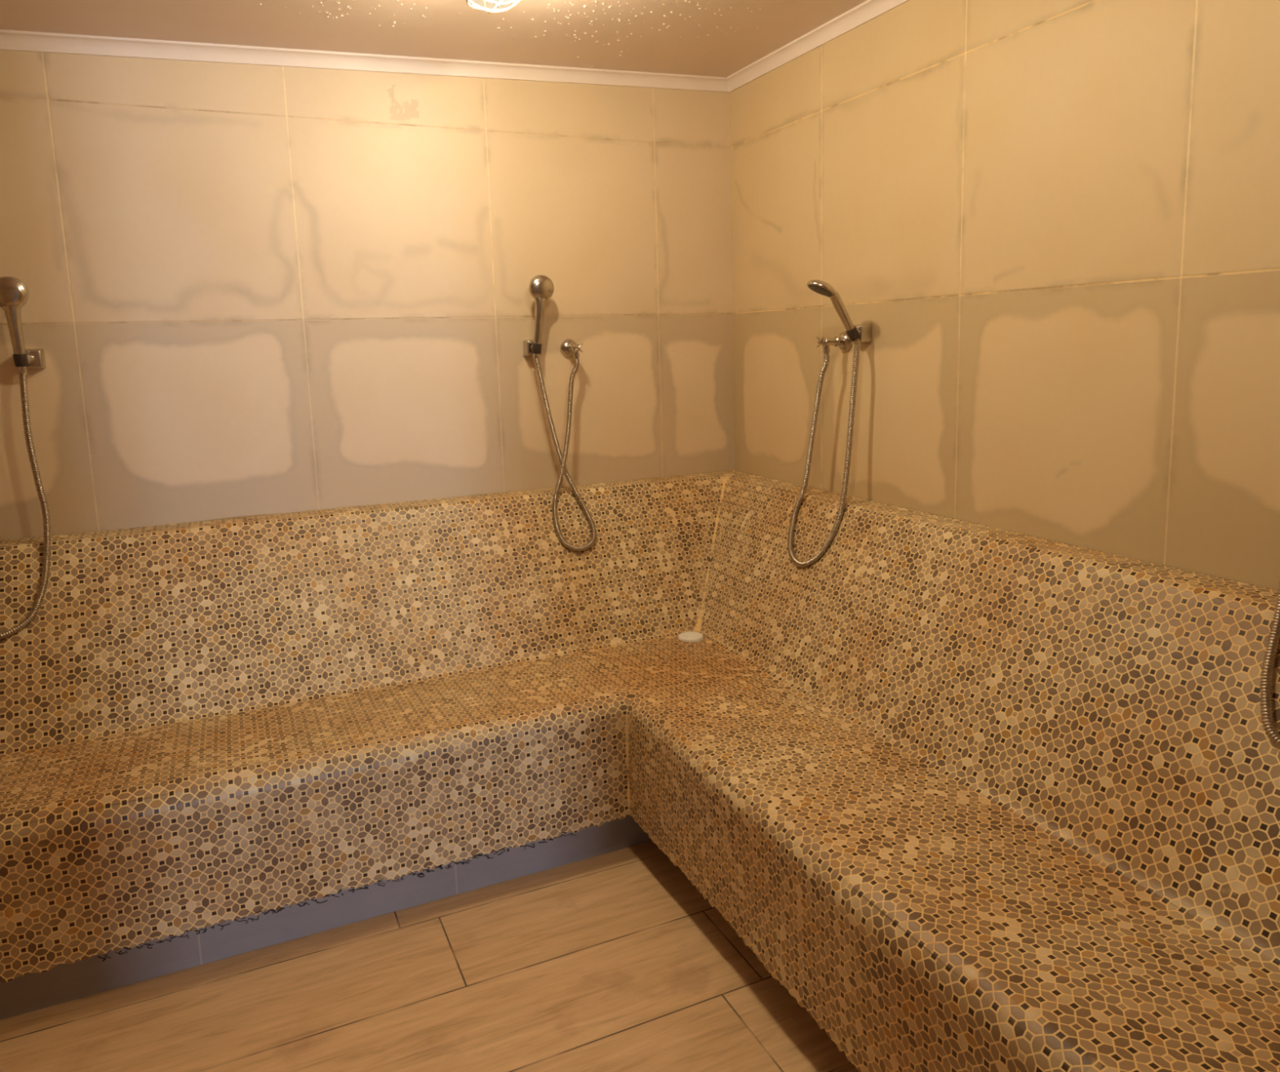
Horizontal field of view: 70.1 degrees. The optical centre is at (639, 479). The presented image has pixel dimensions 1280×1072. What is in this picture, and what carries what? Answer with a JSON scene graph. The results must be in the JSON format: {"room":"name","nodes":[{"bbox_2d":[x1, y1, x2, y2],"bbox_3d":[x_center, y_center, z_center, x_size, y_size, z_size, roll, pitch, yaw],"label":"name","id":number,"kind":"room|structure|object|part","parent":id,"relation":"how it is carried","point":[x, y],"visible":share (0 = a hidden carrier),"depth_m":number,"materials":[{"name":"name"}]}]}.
{"room":"spa","nodes":[
{"label":"spa","id":0,"kind":"room"},
{"bbox_2d":[0,49,735,828],"bbox_3d":[-1.280,-0.127,2.708,3.600,2.322,0.001,-5,9,-24],"label":"wall","id":1,"kind":"structure","parent":0,"point":[254,290],"depth_m":2.81,"materials":[{"name":"paint"}]},
{"bbox_2d":[12,348,46,368],"bbox_3d":[-1.647,-0.326,2.462,0.063,0.055,0.087,-5,9,-24],"label":"holder","id":2,"kind":"object","parent":1,"relation":"attached to","point":[33,358],"visible":0.84,"depth_m":2.47,"materials":[{"name":"silver metal"}]},
{"bbox_2d":[0,275,51,639],"bbox_3d":[-1.682,-0.058,2.369,0.231,0.931,0.179,-5,9,-24],"label":"shower","id":3,"kind":"object","parent":2,"relation":"attached to","point":[14,294],"visible":1,"depth_m":2.42,"materials":[{"name":"silver metal"}]},
{"bbox_3d":[-1.649,-0.378,2.412,0.038,0.163,0.043,2,9,22],"label":"handle","id":4,"kind":"part","parent":3,"relation":"part of","materials":[{"name":"silver metal"}]},
{"bbox_3d":[-1.651,-0.325,2.453,0.028,0.028,0.045,-1,9,1],"label":"arm","id":5,"kind":"part","parent":2,"relation":"part of","materials":[{"name":"silver metal"}]},
{"bbox_3d":[-1.654,-0.329,2.483,0.057,0.055,0.042,-5,9,-24],"label":"wall plate","id":6,"kind":"part","parent":2,"relation":"part of","materials":[{"name":"silver metal"}]},
{"bbox_2d":[0,29,729,92],"bbox_3d":[-1.303,-1.192,2.532,3.600,0.162,0.036,-5,9,-24],"label":"trim","id":7,"kind":"structure","parent":1,"relation":"attached to","point":[11,40],"depth_m":2.71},
{"bbox_2d":[522,339,542,356],"bbox_3d":[-0.351,-0.441,3.047,0.057,0.055,0.087,-5,9,-24],"label":"holder","id":8,"kind":"object","parent":1,"relation":"attached to","point":[530,348],"visible":0.88,"depth_m":3.04,"materials":[{"name":"silver metal"}]},
{"bbox_2d":[528,274,596,551],"bbox_3d":[-0.251,-0.219,3.016,0.175,0.908,0.167,-5,9,-24],"label":"shower","id":9,"kind":"object","parent":8,"relation":"hanging from","point":[541,287],"visible":1,"depth_m":3.04,"materials":[{"name":"silver metal"}]},
{"bbox_3d":[-0.328,-0.507,3.009,0.057,0.186,0.030,-1,9,1],"label":"handle","id":10,"kind":"part","parent":9,"relation":"part of","materials":[{"name":"silver metal"}]},
{"bbox_2d":[560,338,582,359],"bbox_3d":[-0.224,-0.444,3.095,0.062,0.069,0.106,-5,9,-24],"label":"shower valve","id":11,"kind":"object","parent":1,"relation":"attached to","point":[568,348],"visible":1,"depth_m":3.12,"materials":[{"name":"silver metal"}]},
{"bbox_2d":[573,351,579,359],"bbox_3d":[-0.215,-0.422,3.079,0.021,0.030,0.021,-5,9,-24],"label":"outlet","id":12,"kind":"object","parent":11,"relation":"attached to","point":[575,354],"depth_m":3.07,"materials":[{"name":"silver metal"}]},
{"bbox_3d":[-0.207,-0.442,3.057,0.032,0.032,0.009,-5,9,-24],"label":"cross handle","id":13,"kind":"part","parent":11,"relation":"part of","materials":[{"name":"silver metal"}]},
{"bbox_2d":[0,0,866,77],"bbox_3d":[-0.444,-1.016,0.625,3.670,0.252,4.270,-5,9,-24],"label":"ceiling","id":14,"kind":"structure","parent":0,"point":[473,33],"depth_m":2.54,"materials":[{"name":"beige paint"}]},
{"bbox_2d":[466,0,520,13],"bbox_3d":[-0.337,-1.165,2.154,0.160,0.092,0.256,-5,9,-24],"label":"lamp","id":15,"kind":"object","parent":14,"relation":"attached to","point":[515,2],"visible":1,"depth_m":2.20,"materials":[{"name":"white glass"}]},
{"bbox_2d":[259,0,764,66],"bbox_3d":[-0.299,-1.248,2.385,1.759,0.065,1.006,-5,9,-24],"label":"water droplets","id":16,"kind":"object","parent":14,"relation":"on","point":[584,6],"visible":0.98,"depth_m":2.50,"materials":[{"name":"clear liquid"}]},
{"bbox_2d":[0,840,976,1071],"bbox_3d":[-0.360,1.307,0.970,3.600,0.050,4.250,-5,9,-24],"label":"floor","id":17,"kind":"structure","parent":0,"point":[614,961],"depth_m":1.98,"materials":[{"name":"brown tile"}]},
{"bbox_2d":[0,470,1279,1071],"bbox_3d":[-0.571,0.771,1.326,3.596,0.916,3.298,-5,9,-24],"label":"bench","id":18,"kind":"object","parent":17,"relation":"on","point":[975,690],"depth_m":2.14,"materials":[{"name":"tile"}]},
{"bbox_3d":[-1.178,0.666,2.197,3.223,0.031,0.453,-5,9,-24],"label":"seat","id":19,"kind":"part","parent":18,"relation":"part of","materials":[{"name":"tile"}]},
{"bbox_3d":[-1.187,0.374,2.609,3.596,0.475,0.376,-5,9,-24],"label":"backrest","id":20,"kind":"part","parent":18,"relation":"part of","materials":[{"name":"tile"}]},
{"bbox_3d":[0.167,0.514,2.994,0.082,0.020,0.082,-5,9,-24],"label":"vent cap","id":21,"kind":"part","parent":18,"relation":"part of","materials":[{"name":"white plastic"}]},
{"bbox_3d":[0.597,0.698,1.650,0.452,0.029,2.926,-5,9,-24],"label":"seat","id":22,"kind":"part","parent":18,"relation":"part of","materials":[{"name":"tile"}]},
{"bbox_3d":[0.885,0.413,1.952,0.376,0.475,3.298,-5,9,-24],"label":"backrest","id":23,"kind":"part","parent":18,"relation":"part of","materials":[{"name":"tile"}]},
{"bbox_2d":[729,0,1279,919],"bbox_3d":[1.231,-0.026,1.553,0.001,2.322,4.200,-5,9,-24],"label":"wall","id":24,"kind":"structure","parent":0,"point":[1054,225],"depth_m":2.13,"materials":[{"name":"paint"}]},
{"bbox_2d":[726,0,909,92],"bbox_3d":[1.183,-1.152,1.377,0.036,0.040,4.200,-5,9,-24],"label":"trim","id":25,"kind":"structure","parent":24,"relation":"attached to","point":[868,10],"depth_m":2.79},
{"bbox_2d":[816,331,852,354],"bbox_3d":[0.584,-0.417,2.777,0.106,0.069,0.062,-5,9,-24],"label":"shower valve","id":26,"kind":"object","parent":24,"relation":"attached to","point":[842,341],"visible":0.94,"depth_m":2.77,"materials":[{"name":"silver metal"}]},
{"bbox_3d":[0.546,-0.416,2.759,0.009,0.032,0.032,-5,9,-24],"label":"cross handle","id":27,"kind":"part","parent":26,"relation":"part of","materials":[{"name":"silver metal"}]},
{"bbox_2d":[822,345,830,354],"bbox_3d":[0.566,-0.396,2.771,0.021,0.030,0.021,-5,9,-24],"label":"outlet","id":28,"kind":"object","parent":26,"relation":"attached to","point":[826,348],"depth_m":2.76,"materials":[{"name":"silver metal"}]},
{"bbox_2d":[845,323,871,342],"bbox_3d":[0.634,-0.431,2.688,0.086,0.055,0.064,-5,9,-24],"label":"holder","id":29,"kind":"object","parent":24,"relation":"attached to","point":[863,332],"visible":0.89,"depth_m":2.67,"materials":[{"name":"silver metal"}]},
{"bbox_2d":[787,279,861,567],"bbox_3d":[0.525,-0.165,2.745,0.167,0.848,0.237,-8,11,-37],"label":"shower","id":30,"kind":"object","parent":29,"relation":"attached to","point":[820,286],"visible":1,"depth_m":2.70,"materials":[{"name":"silver metal"}]},
{"bbox_3d":[0.517,-0.543,2.611,0.071,0.036,0.077,-5,9,-24],"label":"spray plate","id":31,"kind":"part","parent":30,"relation":"part of","materials":[{"name":"plastic"}]},
{"bbox_3d":[0.588,-0.477,2.650,0.097,0.149,0.050,-5,9,-24],"label":"handle","id":32,"kind":"part","parent":30,"relation":"part of","materials":[{"name":"silver metal"}]},
{"bbox_3d":[1.211,-0.262,1.444,0.086,0.055,0.057,-5,9,-24],"label":"holder","id":33,"kind":"object","parent":24,"relation":"attached to","visible":0},
{"bbox_2d":[1259,574,1279,749],"bbox_3d":[1.118,0.015,1.475,0.180,0.859,0.163,-8,11,-37],"label":"shower","id":34,"kind":"object","parent":33,"relation":"hanging from","point":[1273,735],"visible":1,"depth_m":1.56,"materials":[{"name":"silver metal"}]}
]}

